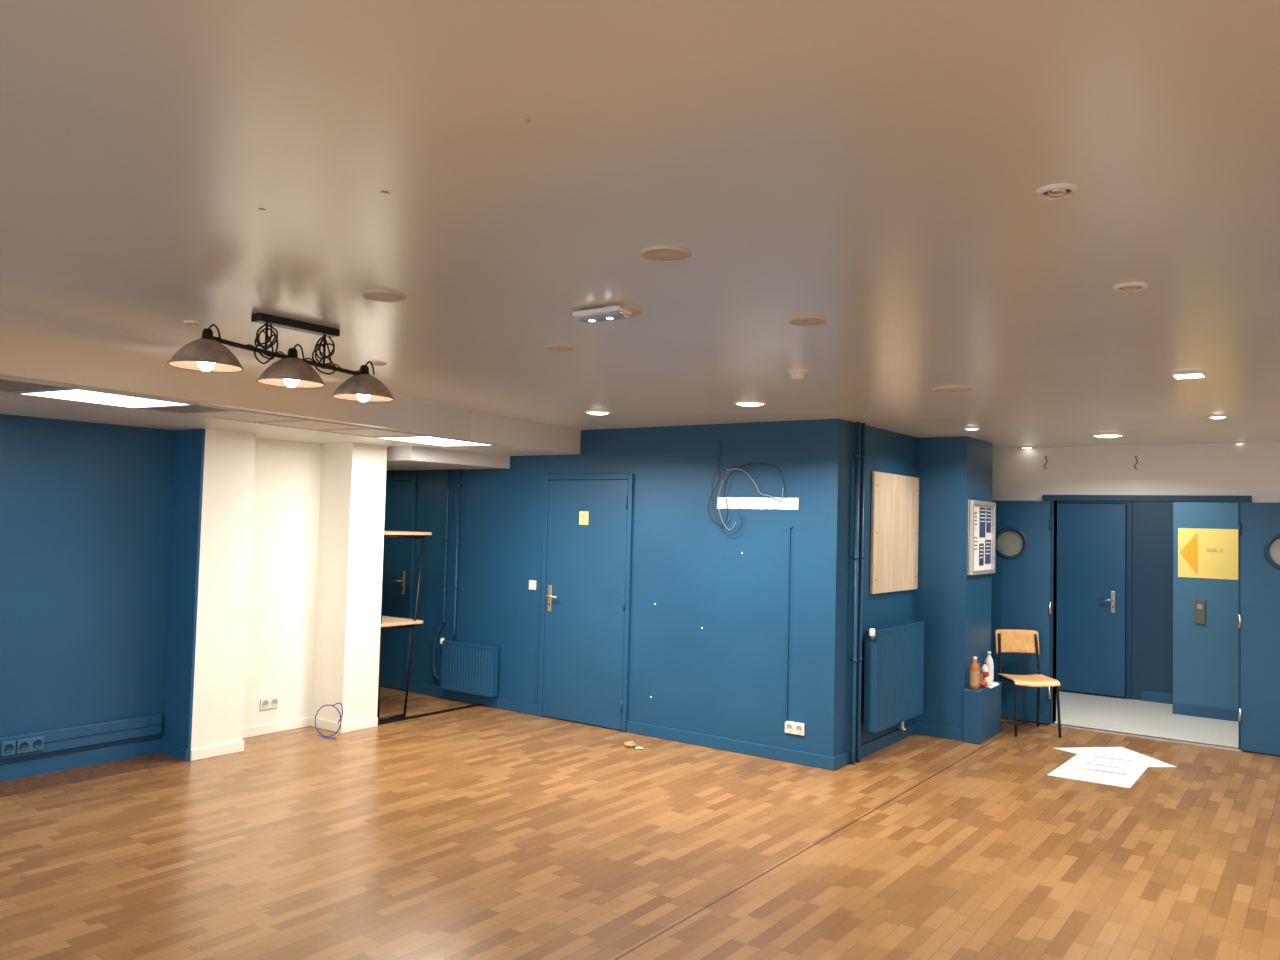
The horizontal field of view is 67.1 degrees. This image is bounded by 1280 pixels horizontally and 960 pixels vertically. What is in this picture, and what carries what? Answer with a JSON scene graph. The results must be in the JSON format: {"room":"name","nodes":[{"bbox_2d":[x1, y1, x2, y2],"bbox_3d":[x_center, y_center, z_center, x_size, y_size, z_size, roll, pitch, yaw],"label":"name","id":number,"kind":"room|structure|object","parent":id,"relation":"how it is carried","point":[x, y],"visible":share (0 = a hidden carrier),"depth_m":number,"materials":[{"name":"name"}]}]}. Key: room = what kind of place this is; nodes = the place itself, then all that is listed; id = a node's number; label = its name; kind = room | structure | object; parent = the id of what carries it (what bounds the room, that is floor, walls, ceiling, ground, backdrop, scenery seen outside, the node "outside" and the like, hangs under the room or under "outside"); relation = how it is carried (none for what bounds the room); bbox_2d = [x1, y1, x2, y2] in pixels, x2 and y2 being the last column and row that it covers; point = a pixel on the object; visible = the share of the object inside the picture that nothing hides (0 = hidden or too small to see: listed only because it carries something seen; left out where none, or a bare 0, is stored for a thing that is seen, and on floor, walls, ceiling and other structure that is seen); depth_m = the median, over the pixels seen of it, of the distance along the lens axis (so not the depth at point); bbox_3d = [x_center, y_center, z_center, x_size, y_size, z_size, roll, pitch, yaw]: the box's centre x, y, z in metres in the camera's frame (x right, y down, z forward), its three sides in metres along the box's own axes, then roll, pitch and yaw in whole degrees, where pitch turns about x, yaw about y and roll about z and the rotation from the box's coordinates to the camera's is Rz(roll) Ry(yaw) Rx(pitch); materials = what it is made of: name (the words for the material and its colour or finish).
{"room":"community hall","nodes":[
{"label":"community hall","id":0,"kind":"room"},
{"bbox_2d":[0,414,174,764],"bbox_3d":[-5.291,0.594,4.112,0.400,2.200,6.500,0,-3,36],"label":"wall","id":1,"kind":"structure","parent":0,"point":[85,507],"depth_m":6.15,"materials":[{"name":"blue paint"}]},
{"bbox_2d":[0,713,162,759],"bbox_3d":[-5.141,1.485,3.924,0.053,0.130,6.460,0,-3,36],"label":"cable trunking","id":2,"kind":"object","parent":1,"relation":"attached to","point":[69,737],"visible":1,"depth_m":6.16,"materials":[{"name":"plastic"}]},
{"bbox_2d":[1,740,15,755],"bbox_3d":[-3.767,1.601,5.757,0.017,0.084,0.075,0,-3,36],"label":"wall socket","id":3,"kind":"object","parent":2,"relation":"attached to","point":[8,747],"visible":1,"depth_m":5.75,"materials":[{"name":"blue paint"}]},
{"bbox_2d":[16,736,43,753],"bbox_3d":[-3.697,1.607,5.854,0.017,0.084,0.150,0,-3,36],"label":"wall socket","id":4,"kind":"object","parent":2,"relation":"attached to","point":[35,743],"visible":1,"depth_m":5.85,"materials":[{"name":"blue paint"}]},
{"bbox_2d":[0,717,377,781],"bbox_3d":[-4.557,1.678,4.440,0.392,0.100,8.000,0,-3,36],"label":"baseboard","id":5,"kind":"structure","parent":1,"relation":"attached to","point":[10,771],"depth_m":6.40,"materials":[{"name":"wood"}]},
{"bbox_2d":[161,428,386,760],"bbox_3d":[-3.646,0.799,7.843,2.880,2.200,1.520,0,-3,36],"label":"wall","id":6,"kind":"structure","parent":0,"point":[292,539],"depth_m":7.23,"materials":[{"name":"beige paint"}]},
{"bbox_2d":[260,696,278,709],"bbox_3d":[-2.771,1.670,7.221,0.017,0.084,0.150,0,-3,36],"label":"wall socket","id":7,"kind":"object","parent":6,"relation":"attached to","point":[271,702],"visible":1,"depth_m":7.22,"materials":[{"name":"white plastic"}]},
{"bbox_2d":[0,374,580,455],"bbox_3d":[-4.293,-0.538,5.111,5.053,0.200,9.170,0,-3,36],"label":"ceiling","id":8,"kind":"structure","parent":0,"point":[511,436],"depth_m":6.47,"materials":[{"name":"paint"}]},
{"bbox_2d":[0,377,71,392],"bbox_3d":[-2.963,-0.438,4.246,0.500,0.008,0.630,0,-3,29],"label":"ceiling vent","id":9,"kind":"object","parent":8,"relation":"in","point":[7,385],"visible":1,"depth_m":4.37,"materials":[{"name":"metal"}]},
{"bbox_2d":[14,387,195,407],"bbox_3d":[-2.653,-0.405,4.810,0.500,0.008,0.620,0,-3,29],"label":"recessed light","id":10,"kind":"object","parent":8,"relation":"in","point":[73,394],"visible":0.96,"depth_m":4.78,"materials":[{"name":"plastic"}]},
{"bbox_2d":[138,404,236,413],"bbox_3d":[-2.439,-0.383,5.200,0.500,0.008,0.230,0,-3,29],"label":"ceiling vent","id":11,"kind":"object","parent":8,"relation":"in","point":[196,408],"visible":0.97,"depth_m":5.18,"materials":[{"name":"metal"}]},
{"bbox_2d":[0,307,471,438],"bbox_3d":[-2.874,-0.584,3.236,0.426,0.200,7.807,0,-3,29],"label":"ceiling beam","id":12,"kind":"structure","parent":8,"relation":"attached to","point":[32,345],"depth_m":4.55,"materials":[{"name":"paint"}]},
{"bbox_2d":[180,410,308,422],"bbox_3d":[-2.259,-0.364,5.528,0.500,0.008,0.480,0,-3,29],"label":"tile","id":13,"kind":"structure","parent":8,"relation":"attached to","point":[239,415],"depth_m":5.53,"materials":[{"name":"beige plastic"}]},
{"bbox_2d":[256,419,371,430],"bbox_3d":[-2.019,-0.338,5.966,0.500,0.008,0.480,0,-3,29],"label":"tile","id":14,"kind":"structure","parent":8,"relation":"attached to","point":[310,424],"depth_m":5.96,"materials":[{"name":"beige plastic"}]},
{"bbox_2d":[317,428,424,436],"bbox_3d":[-1.778,-0.313,6.404,0.500,0.008,0.480,0,-3,29],"label":"tile","id":15,"kind":"structure","parent":8,"relation":"attached to","point":[374,432],"depth_m":6.41,"materials":[{"name":"beige plastic"}]},
{"bbox_2d":[373,435,495,445],"bbox_3d":[-1.468,-0.280,6.968,0.500,0.008,0.750,0,-3,29],"label":"recessed light","id":16,"kind":"object","parent":8,"relation":"in","point":[427,439],"visible":0.94,"depth_m":6.93,"materials":[{"name":"plastic"}]},
{"bbox_2d":[383,437,486,445],"bbox_3d":[-1.468,-0.281,6.968,0.470,0.005,0.705,0,-3,29],"label":"diffuser","id":17,"kind":"object","parent":16,"relation":"attached to","point":[438,441],"depth_m":6.95,"materials":[{"name":"plastic"}]},
{"bbox_2d":[386,446,509,470],"bbox_3d":[-2.723,-0.175,8.935,3.100,0.109,1.110,0,-3,36],"label":"beam","id":18,"kind":"structure","parent":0,"point":[407,457],"depth_m":8.03,"materials":[{"name":"paint"}]},
{"bbox_2d":[0,0,1279,447],"bbox_3d":[0.079,-0.603,5.053,12.200,0.150,14.200,0,-3,36],"label":"ceiling","id":19,"kind":"structure","parent":0,"point":[875,169],"depth_m":2.23,"materials":[{"name":"paint"}]},
{"bbox_2d":[183,320,200,325],"bbox_3d":[-1.784,-0.622,3.843,0.064,0.014,0.064,0,-3,36],"label":"recessed light","id":20,"kind":"object","parent":19,"relation":"in","point":[187,322],"visible":1,"depth_m":3.83,"materials":[{"name":"white plastic"}]},
{"bbox_2d":[167,313,394,401],"bbox_3d":[-1.359,-0.483,3.767,0.255,0.276,0.950,0,-3,36],"label":"ceiling lamp","id":21,"kind":"object","parent":19,"relation":"attached to","point":[208,353],"visible":1,"depth_m":3.70,"materials":[{"name":"black metal"}]},
{"bbox_2d":[368,361,385,365],"bbox_3d":[-1.296,-0.570,4.756,0.089,0.014,0.089,0,-3,36],"label":"recessed light","id":22,"kind":"object","parent":19,"relation":"in","point":[373,362],"visible":0.85,"depth_m":4.74,"materials":[{"name":"white plastic"}]},
{"bbox_2d":[361,290,406,302],"bbox_3d":[-0.872,-0.625,3.286,0.150,0.010,0.150,0,-3,36],"label":"ceiling speaker","id":23,"kind":"object","parent":19,"relation":"attached to","point":[374,295],"visible":1,"depth_m":3.27,"materials":[{"name":"beige plastic"}]},
{"bbox_2d":[364,293,403,300],"bbox_3d":[-0.872,-0.624,3.286,0.133,0.002,0.133,3,-3,-31],"label":"grille","id":24,"kind":"object","parent":23,"relation":"attached to","point":[370,296],"depth_m":3.28,"materials":[{"name":"beige plastic"}]},
{"bbox_2d":[544,344,575,351],"bbox_3d":[-0.347,-0.572,4.187,0.139,0.010,0.139,0,-3,36],"label":"ceiling speaker","id":25,"kind":"object","parent":19,"relation":"attached to","point":[551,347],"visible":1,"depth_m":4.17,"materials":[{"name":"beige plastic"}]},
{"bbox_2d":[547,347,572,350],"bbox_3d":[-0.347,-0.571,4.187,0.123,0.002,0.123,1,-3,4],"label":"grille","id":26,"kind":"object","parent":25,"relation":"attached to","point":[548,348],"depth_m":4.20,"materials":[{"name":"beige plastic"}]},
{"bbox_2d":[585,410,610,414],"bbox_3d":[-0.289,-0.460,6.644,0.185,0.016,0.185,0,-3,36],"label":"recessed light","id":27,"kind":"object","parent":19,"relation":"in","point":[594,412],"visible":1,"depth_m":6.60,"materials":[{"name":"white plastic"}]},
{"bbox_2d":[588,412,607,414],"bbox_3d":[-0.289,-0.458,6.644,0.152,0.012,0.152,0,-3,36],"label":"diffuser","id":28,"kind":"object","parent":27,"relation":"attached to","point":[594,413],"depth_m":6.61,"materials":[{"name":"plastic"}]},
{"bbox_2d":[572,305,641,323],"bbox_3d":[-0.105,-0.582,3.427,0.225,0.044,0.160,0,-3,36],"label":"emergency light","id":29,"kind":"object","parent":19,"relation":"attached to","point":[611,312],"visible":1,"depth_m":3.37,"materials":[{"name":"beige plastic"}]},
{"bbox_2d":[575,311,628,323],"bbox_3d":[-0.135,-0.572,3.398,0.190,0.016,0.072,0,-3,36],"label":"diffuser","id":30,"kind":"object","parent":29,"relation":"attached to","point":[587,317],"depth_m":3.38,"materials":[{"name":"clear plastic"}]},
{"bbox_2d":[640,246,691,262],"bbox_3d":[0.072,-0.627,2.686,0.145,0.010,0.145,0,-3,36],"label":"ceiling speaker","id":31,"kind":"object","parent":19,"relation":"attached to","point":[661,254],"visible":1,"depth_m":2.67,"materials":[{"name":"beige plastic"}]},
{"bbox_2d":[643,250,688,260],"bbox_3d":[0.072,-0.626,2.686,0.128,0.002,0.128,2,-3,-13],"label":"grille","id":32,"kind":"object","parent":31,"relation":"attached to","point":[650,255],"depth_m":2.69,"materials":[{"name":"beige plastic"}]},
{"bbox_2d":[733,401,766,405],"bbox_3d":[0.677,-0.466,5.940,0.207,0.016,0.207,0,-3,36],"label":"recessed light","id":33,"kind":"object","parent":19,"relation":"in","point":[739,403],"visible":1,"depth_m":5.89,"materials":[{"name":"white plastic"}]},
{"bbox_2d":[738,403,762,405],"bbox_3d":[0.677,-0.464,5.940,0.170,0.012,0.170,0,-3,36],"label":"diffuser","id":34,"kind":"object","parent":33,"relation":"attached to","point":[739,404],"depth_m":5.91,"materials":[{"name":"plastic"}]},
{"bbox_2d":[788,368,807,378],"bbox_3d":[0.759,-0.507,4.638,0.094,0.044,0.094,0,-3,36],"label":"smoke detector","id":35,"kind":"object","parent":19,"relation":"attached to","point":[797,373],"visible":1,"depth_m":4.61,"materials":[{"name":"white plastic"}]},
{"bbox_2d":[788,316,827,325],"bbox_3d":[0.611,-0.577,3.509,0.146,0.010,0.146,0,-3,36],"label":"ceiling speaker","id":36,"kind":"object","parent":19,"relation":"attached to","point":[799,320],"visible":1,"depth_m":3.50,"materials":[{"name":"beige plastic"}]},
{"bbox_2d":[791,319,825,324],"bbox_3d":[0.611,-0.576,3.509,0.129,0.002,0.129,0,-3,31],"label":"grille","id":37,"kind":"object","parent":36,"relation":"attached to","point":[793,321],"depth_m":3.51,"materials":[{"name":"beige plastic"}]},
{"bbox_2d":[932,386,971,392],"bbox_3d":[1.659,-0.479,5.132,0.202,0.010,0.202,0,-3,36],"label":"ceiling speaker","id":38,"kind":"object","parent":19,"relation":"attached to","point":[949,389],"visible":1,"depth_m":5.11,"materials":[{"name":"beige plastic"}]},
{"bbox_2d":[935,388,967,391],"bbox_3d":[1.659,-0.478,5.132,0.179,0.002,0.179,3,-3,-22],"label":"grille","id":39,"kind":"object","parent":38,"relation":"attached to","point":[936,389],"depth_m":5.12,"materials":[{"name":"beige plastic"}]},
{"bbox_2d":[964,427,979,429],"bbox_3d":[2.427,-0.372,7.054,0.115,0.016,0.115,0,-3,36],"label":"recessed light","id":40,"kind":"object","parent":19,"relation":"in","point":[966,428],"visible":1,"depth_m":7.02,"materials":[{"name":"white plastic"}]},
{"bbox_2d":[1035,183,1078,199],"bbox_3d":[0.913,-0.628,2.113,0.088,0.014,0.088,0,-3,36],"label":"recessed light","id":41,"kind":"object","parent":19,"relation":"in","point":[1058,190],"visible":1,"depth_m":2.10,"materials":[{"name":"white plastic"}]},
{"bbox_2d":[1091,434,1124,437],"bbox_3d":[3.541,-0.333,7.302,0.237,0.016,0.237,0,-3,36],"label":"recessed light","id":42,"kind":"object","parent":19,"relation":"in","point":[1093,435],"visible":1,"depth_m":7.26,"materials":[{"name":"white plastic"}]},
{"bbox_2d":[1096,435,1120,437],"bbox_3d":[3.541,-0.331,7.302,0.195,0.012,0.195,0,-3,36],"label":"diffuser","id":43,"kind":"object","parent":42,"relation":"attached to","point":[1102,436],"depth_m":7.27,"materials":[{"name":"plastic"}]},
{"bbox_2d":[1112,282,1147,291],"bbox_3d":[1.479,-0.579,2.912,0.097,0.014,0.097,0,-3,36],"label":"recessed light","id":44,"kind":"object","parent":19,"relation":"in","point":[1130,286],"visible":1,"depth_m":2.90,"materials":[{"name":"white plastic"}]},
{"bbox_2d":[1171,371,1206,378],"bbox_3d":[2.540,-0.484,4.464,0.130,0.012,0.130,0,-3,36],"label":"recessed light","id":45,"kind":"object","parent":19,"relation":"in","point":[1198,374],"visible":1,"depth_m":4.43,"materials":[{"name":"white plastic"}]},
{"bbox_2d":[1174,374,1203,378],"bbox_3d":[2.540,-0.484,4.464,0.110,0.011,0.110,0,-3,36],"label":"diffuser","id":46,"kind":"object","parent":45,"relation":"attached to","point":[1177,376],"depth_m":4.45,"materials":[{"name":"plastic"}]},
{"bbox_2d":[1208,415,1227,418],"bbox_3d":[3.585,-0.389,5.985,0.111,0.016,0.111,0,-3,36],"label":"recessed light","id":47,"kind":"object","parent":19,"relation":"in","point":[1211,416],"visible":1,"depth_m":5.96,"materials":[{"name":"white plastic"}]},
{"bbox_2d":[0,687,1279,959],"bbox_3d":[0.014,1.916,4.943,12.200,0.104,14.200,0,-3,36],"label":"floor","id":48,"kind":"structure","parent":0,"point":[481,832],"depth_m":4.88,"materials":[{"name":"wood"}]},
{"bbox_2d":[315,703,342,738],"bbox_3d":[-2.299,1.773,7.129,0.206,0.260,0.049,1,-3,8],"label":"cable loop","id":49,"kind":"object","parent":48,"relation":"on","point":[340,720],"visible":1,"depth_m":7.13,"materials":[{"name":"plastic"}]},
{"bbox_2d":[377,530,431,721],"bbox_3d":[-2.261,1.188,8.130,0.840,1.521,0.510,0,-3,36],"label":"shelving unit","id":50,"kind":"object","parent":48,"relation":"on","point":[387,622],"visible":0.32,"depth_m":7.93,"materials":[{"name":"black metal"}]},
{"bbox_2d":[624,741,635,747],"bbox_3d":[-0.072,1.937,7.083,0.091,0.045,0.089,0,-3,36],"label":"wrapper","id":51,"kind":"object","parent":48,"relation":"on","point":[631,744],"visible":1,"depth_m":7.06,"materials":[{"name":"beige paper"}]},
{"bbox_2d":[995,629,1060,737],"bbox_3d":[3.219,1.682,8.045,0.381,0.812,0.491,2,-3,-1],"label":"chair","id":52,"kind":"object","parent":48,"relation":"on","point":[1007,640],"visible":0.96,"depth_m":8.19,"materials":[{"name":"brown wood"}]},
{"bbox_2d":[1048,747,1175,787],"bbox_3d":[3.364,2.039,6.957,0.839,0.006,1.323,0,-3,36],"label":"paper arrow","id":53,"kind":"object","parent":48,"relation":"on","point":[1115,766],"visible":1,"depth_m":6.88,"materials":[{"name":"paper"}]},
{"bbox_2d":[386,419,917,756],"bbox_3d":[-0.328,0.861,9.588,6.200,2.400,2.860,0,-3,36],"label":"wall","id":54,"kind":"structure","parent":0,"point":[725,678],"depth_m":7.27,"materials":[{"name":"blue paint"}]},
{"bbox_2d":[380,475,416,691],"bbox_3d":[-2.532,0.972,9.359,0.910,2.045,0.084,0,-3,36],"label":"door","id":55,"kind":"structure","parent":54,"relation":"in","point":[400,496],"depth_m":9.22,"materials":[{"name":"blue paint"}]},
{"bbox_2d":[378,704,480,724],"bbox_3d":[-1.752,1.953,8.060,0.040,0.012,1.170,0,-3,36],"label":"trim","id":56,"kind":"structure","parent":54,"relation":"attached to","point":[472,705],"depth_m":8.02,"materials":[{"name":"black metal"}]},
{"bbox_2d":[432,469,450,679],"bbox_3d":[-1.827,0.862,8.860,0.141,1.924,0.056,0,-3,24],"label":"pipe","id":57,"kind":"object","parent":54,"relation":"attached to","point":[448,486],"visible":1,"depth_m":8.84,"materials":[{"name":"metal"}]},
{"bbox_2d":[452,469,461,637],"bbox_3d":[-1.656,0.665,8.762,0.038,1.530,0.055,0,-3,36],"label":"pipe","id":58,"kind":"object","parent":54,"relation":"attached to","point":[457,536],"visible":1,"depth_m":8.74,"materials":[{"name":"metal"}]},
{"bbox_2d":[440,638,498,696],"bbox_3d":[-1.521,1.656,8.571,0.682,0.451,0.102,0,-3,36],"label":"radiator","id":59,"kind":"object","parent":54,"relation":"attached to","point":[470,668],"visible":1,"depth_m":8.50,"materials":[{"name":"metal"}]},
{"bbox_2d":[447,640,496,646],"bbox_3d":[-1.504,1.454,8.557,0.624,0.008,0.055,0,-3,36],"label":"grille","id":60,"kind":"object","parent":59,"relation":"attached to","point":[450,643],"depth_m":8.57,"materials":[{"name":"metal"}]},
{"bbox_2d":[529,580,535,589],"bbox_3d":[-0.918,0.896,8.235,0.080,0.080,0.016,0,-3,36],"label":"light switch","id":61,"kind":"object","parent":54,"relation":"attached to","point":[532,583],"visible":1,"depth_m":8.23,"materials":[{"name":"white plastic"}]},
{"bbox_2d":[538,474,633,731],"bbox_3d":[-0.472,0.966,7.864,0.926,2.033,0.084,0,-3,36],"label":"door","id":62,"kind":"structure","parent":54,"relation":"in","point":[586,584],"depth_m":7.86,"materials":[{"name":"blue paint"}]},
{"bbox_2d":[579,511,588,524],"bbox_3d":[-0.461,0.312,7.919,0.096,0.110,0.004,0,-3,36],"label":"door sign","id":63,"kind":"object","parent":62,"relation":"attached to","point":[583,515],"visible":1,"depth_m":7.92,"materials":[{"name":"paper"}]},
{"bbox_2d":[380,682,834,770],"bbox_3d":[-1.196,1.942,8.372,6.214,0.090,0.014,0,-3,36],"label":"baseboard","id":64,"kind":"structure","parent":54,"relation":"attached to","point":[737,746],"depth_m":7.26,"materials":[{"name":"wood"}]},
{"bbox_2d":[708,440,728,525],"bbox_3d":[0.584,0.019,7.177,0.186,0.639,0.018,0,-3,36],"label":"cable","id":65,"kind":"object","parent":54,"relation":"attached to","point":[719,440],"visible":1,"depth_m":7.18,"materials":[{"name":"plastic"}]},
{"bbox_2d":[718,480,735,529],"bbox_3d":[0.645,0.185,7.123,0.162,0.372,0.016,0,-3,36],"label":"cable","id":66,"kind":"object","parent":54,"relation":"attached to","point":[722,480],"visible":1,"depth_m":7.15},
{"bbox_2d":[712,471,741,535],"bbox_3d":[0.642,0.166,7.126,0.261,0.485,0.017,0,-3,36],"label":"cable","id":67,"kind":"object","parent":54,"relation":"attached to","point":[715,471],"visible":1,"depth_m":7.17,"materials":[{"name":"plastic"}]},
{"bbox_2d":[724,463,785,497],"bbox_3d":[0.832,0.002,6.998,0.524,0.257,0.018,0,-3,36],"label":"cable","id":68,"kind":"object","parent":54,"relation":"attached to","point":[748,463],"visible":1,"depth_m":6.96,"materials":[{"name":"plastic"}]},
{"bbox_2d":[728,469,782,500],"bbox_3d":[0.830,0.032,6.997,0.475,0.232,0.019,0,-3,36],"label":"cable","id":69,"kind":"object","parent":54,"relation":"attached to","point":[728,469],"visible":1,"depth_m":6.98,"materials":[{"name":"plastic"}]},
{"bbox_2d":[717,497,798,509],"bbox_3d":[0.847,0.169,7.003,0.669,0.088,0.008,0,-3,36],"label":"strip","id":70,"kind":"object","parent":54,"relation":"attached to","point":[733,502],"visible":1,"depth_m":6.99,"materials":[{"name":"plastic"}]},
{"bbox_2d":[785,526,792,721],"bbox_3d":[1.045,1.014,6.803,0.032,1.373,0.014,0,-3,36],"label":"conduit","id":71,"kind":"object","parent":54,"relation":"attached to","point":[789,527],"visible":1,"depth_m":6.80,"materials":[{"name":"blue paint"}]},
{"bbox_2d":[785,721,804,735],"bbox_3d":[1.078,1.732,6.733,0.150,0.084,0.017,0,-3,36],"label":"wall socket","id":72,"kind":"object","parent":54,"relation":"attached to","point":[791,727],"visible":1,"depth_m":6.73,"materials":[{"name":"white plastic"}]},
{"bbox_2d":[849,422,860,764],"bbox_3d":[1.510,0.786,6.798,0.056,2.400,0.040,0,-3,36],"label":"pipe","id":73,"kind":"object","parent":54,"relation":"attached to","point":[857,455],"visible":1,"depth_m":6.78,"materials":[{"name":"metal"}]},
{"bbox_2d":[856,423,865,761],"bbox_3d":[1.563,0.791,6.870,0.056,2.400,0.040,0,-3,36],"label":"pipe","id":74,"kind":"object","parent":54,"relation":"attached to","point":[863,456],"visible":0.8,"depth_m":6.86,"materials":[{"name":"metal"}]},
{"bbox_2d":[863,621,923,732],"bbox_3d":[1.905,1.453,7.279,0.120,0.741,1.022,0,-3,36],"label":"radiator","id":75,"kind":"object","parent":54,"relation":"attached to","point":[894,654],"visible":1,"depth_m":7.14,"materials":[{"name":"metal"}]},
{"bbox_2d":[868,621,916,630],"bbox_3d":[1.937,1.108,7.306,0.075,0.008,0.964,0,-3,36],"label":"grille","id":76,"kind":"object","parent":75,"relation":"attached to","point":[906,626],"depth_m":7.30,"materials":[{"name":"metal"}]},
{"bbox_2d":[870,471,918,593],"bbox_3d":[1.982,0.409,7.471,0.022,0.903,0.936,0,-3,36],"label":"board","id":77,"kind":"object","parent":54,"relation":"attached to","point":[895,498],"visible":1,"depth_m":7.42,"materials":[{"name":"brown wood"}]},
{"bbox_2d":[834,722,962,769],"bbox_3d":[1.929,1.966,7.070,0.400,0.090,1.550,0,-3,36],"label":"baseboard","id":78,"kind":"structure","parent":54,"relation":"attached to","point":[842,759],"depth_m":7.51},
{"bbox_2d":[898,722,905,730],"bbox_3d":[2.037,1.892,7.488,0.046,0.103,0.117,1,-3,1],"label":"pipe stub","id":79,"kind":"object","parent":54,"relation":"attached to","point":[902,723],"visible":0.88,"depth_m":7.44,"materials":[{"name":"white plastic"}]},
{"bbox_2d":[914,436,992,728],"bbox_3d":[2.618,0.869,8.030,0.400,2.400,0.700,0,-3,36],"label":"wall pillar","id":80,"kind":"structure","parent":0,"point":[954,605],"depth_m":7.75,"materials":[{"name":"blue paint"}]},
{"bbox_2d":[968,500,995,574],"bbox_3d":[2.810,0.473,7.921,0.038,0.596,0.630,0,-3,36],"label":"notice board","id":81,"kind":"object","parent":80,"relation":"attached to","point":[981,514],"visible":1,"depth_m":7.92,"materials":[{"name":"metal"}]},
{"bbox_2d":[963,681,1001,743],"bbox_3d":[2.754,1.857,7.758,0.130,0.410,0.600,0,-3,36],"label":"pedestal","id":82,"kind":"object","parent":80,"relation":"attached to","point":[981,706],"depth_m":7.55,"materials":[{"name":"blue paint"}]},
{"bbox_2d":[970,657,979,688],"bbox_3d":[2.632,1.515,7.583,0.074,0.249,0.074,0,-3,36],"label":"bottle","id":83,"kind":"object","parent":82,"relation":"on","point":[974,669],"visible":1,"depth_m":7.56,"materials":[{"name":"orange plastic"}]},
{"bbox_2d":[980,682,987,687],"bbox_3d":[2.724,1.623,7.653,0.079,0.047,0.077,0,-3,36],"label":"cloth","id":84,"kind":"object","parent":82,"relation":"on","point":[982,684],"visible":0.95,"depth_m":7.63,"materials":[{"name":"fabric"}]},
{"bbox_2d":[988,682,999,688],"bbox_3d":[2.827,1.661,7.817,0.100,0.016,0.260,0,-3,36],"label":"paper sheet","id":85,"kind":"object","parent":82,"relation":"on","point":[994,684],"visible":0.5,"depth_m":7.81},
{"bbox_2d":[978,663,982,681],"bbox_3d":[2.716,1.559,7.742,0.070,0.179,0.070,0,-3,36],"label":"bottle","id":86,"kind":"object","parent":85,"relation":"on","point":[979,664],"visible":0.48,"depth_m":7.71,"materials":[{"name":"red plastic"}]},
{"bbox_2d":[982,661,988,680],"bbox_3d":[2.801,1.566,7.841,0.062,0.179,0.062,0,-3,36],"label":"bottle","id":87,"kind":"object","parent":85,"relation":"on","point":[984,667],"visible":0.65,"depth_m":7.82,"materials":[{"name":"white plastic"}]},
{"bbox_2d":[983,677,991,685],"bbox_3d":[2.801,1.617,7.764,0.073,0.072,0.074,3,-3,-28],"label":"crumpled tissue","id":88,"kind":"object","parent":85,"relation":"on","point":[987,680],"visible":0.85,"depth_m":7.74,"materials":[{"name":"white paper"}]},
{"bbox_2d":[985,651,993,681],"bbox_3d":[2.872,1.537,7.940,0.072,0.249,0.072,0,-3,36],"label":"bottle","id":89,"kind":"object","parent":85,"relation":"on","point":[989,661],"visible":0.72,"depth_m":7.91,"materials":[{"name":"white plastic"}]},
{"bbox_2d":[992,442,1279,722],"bbox_3d":[5.425,0.902,7.129,6.000,2.400,0.120,0,-3,36],"label":"wall","id":90,"kind":"structure","parent":0,"point":[1252,469],"depth_m":8.04,"materials":[{"name":"white paint"}]},
{"bbox_2d":[991,501,1051,723],"bbox_3d":[3.271,1.139,8.526,0.691,1.913,0.055,0,-3,36],"label":"door","id":91,"kind":"structure","parent":90,"relation":"in","point":[1021,579],"depth_m":8.46,"materials":[{"name":"blue wood"}]},
{"bbox_2d":[1050,723,1240,749],"bbox_3d":[4.117,2.100,7.923,1.400,0.008,0.050,0,-3,36],"label":"trim","id":92,"kind":"structure","parent":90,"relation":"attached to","point":[1072,726],"depth_m":7.88,"materials":[{"name":"metal"}]},
{"bbox_2d":[1042,495,1251,751],"bbox_3d":[4.174,1.119,8.017,1.550,1.980,0.170,0,-3,36],"label":"trim","id":93,"kind":"structure","parent":90,"relation":"attached to","point":[1053,498],"depth_m":8.15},
{"bbox_2d":[1238,502,1279,754],"bbox_3d":[4.944,1.129,7.312,0.696,1.913,0.055,0,-3,36],"label":"door","id":94,"kind":"structure","parent":90,"relation":"in","point":[1259,526],"depth_m":7.42,"materials":[{"name":"blue wood"}]},
{"bbox_2d":[1059,502,1237,709],"bbox_3d":[5.540,0.990,9.075,4.700,2.400,0.730,0,-3,36],"label":"wall","id":95,"kind":"structure","parent":0,"point":[1205,656],"depth_m":8.99,"materials":[{"name":"blue paint"}]},
{"bbox_2d":[1057,501,1131,698],"bbox_3d":[4.591,1.196,9.946,0.850,2.015,0.114,0,-3,36],"label":"door","id":96,"kind":"structure","parent":95,"relation":"in","point":[1094,584],"depth_m":9.90,"materials":[{"name":"wood"}]},
{"bbox_2d":[1141,690,1237,721],"bbox_3d":[6.101,2.131,8.495,3.120,0.100,0.595,0,-3,36],"label":"baseboard","id":97,"kind":"structure","parent":95,"relation":"attached to","point":[1181,709],"depth_m":8.88,"materials":[{"name":"blue paint"}]},
{"bbox_2d":[1194,600,1205,623],"bbox_3d":[5.152,1.215,8.879,0.090,0.220,0.016,0,-3,36],"label":"wall plate","id":98,"kind":"object","parent":95,"relation":"attached to","point":[1199,605],"visible":1,"depth_m":8.87,"materials":[{"name":"metal"}]},
{"bbox_2d":[1178,528,1237,579],"bbox_3d":[5.223,0.676,8.867,0.493,0.457,0.005,0,-3,36],"label":"paper sign","id":99,"kind":"object","parent":95,"relation":"attached to","point":[1202,553],"visible":1,"depth_m":8.87,"materials":[{"name":"paper"}]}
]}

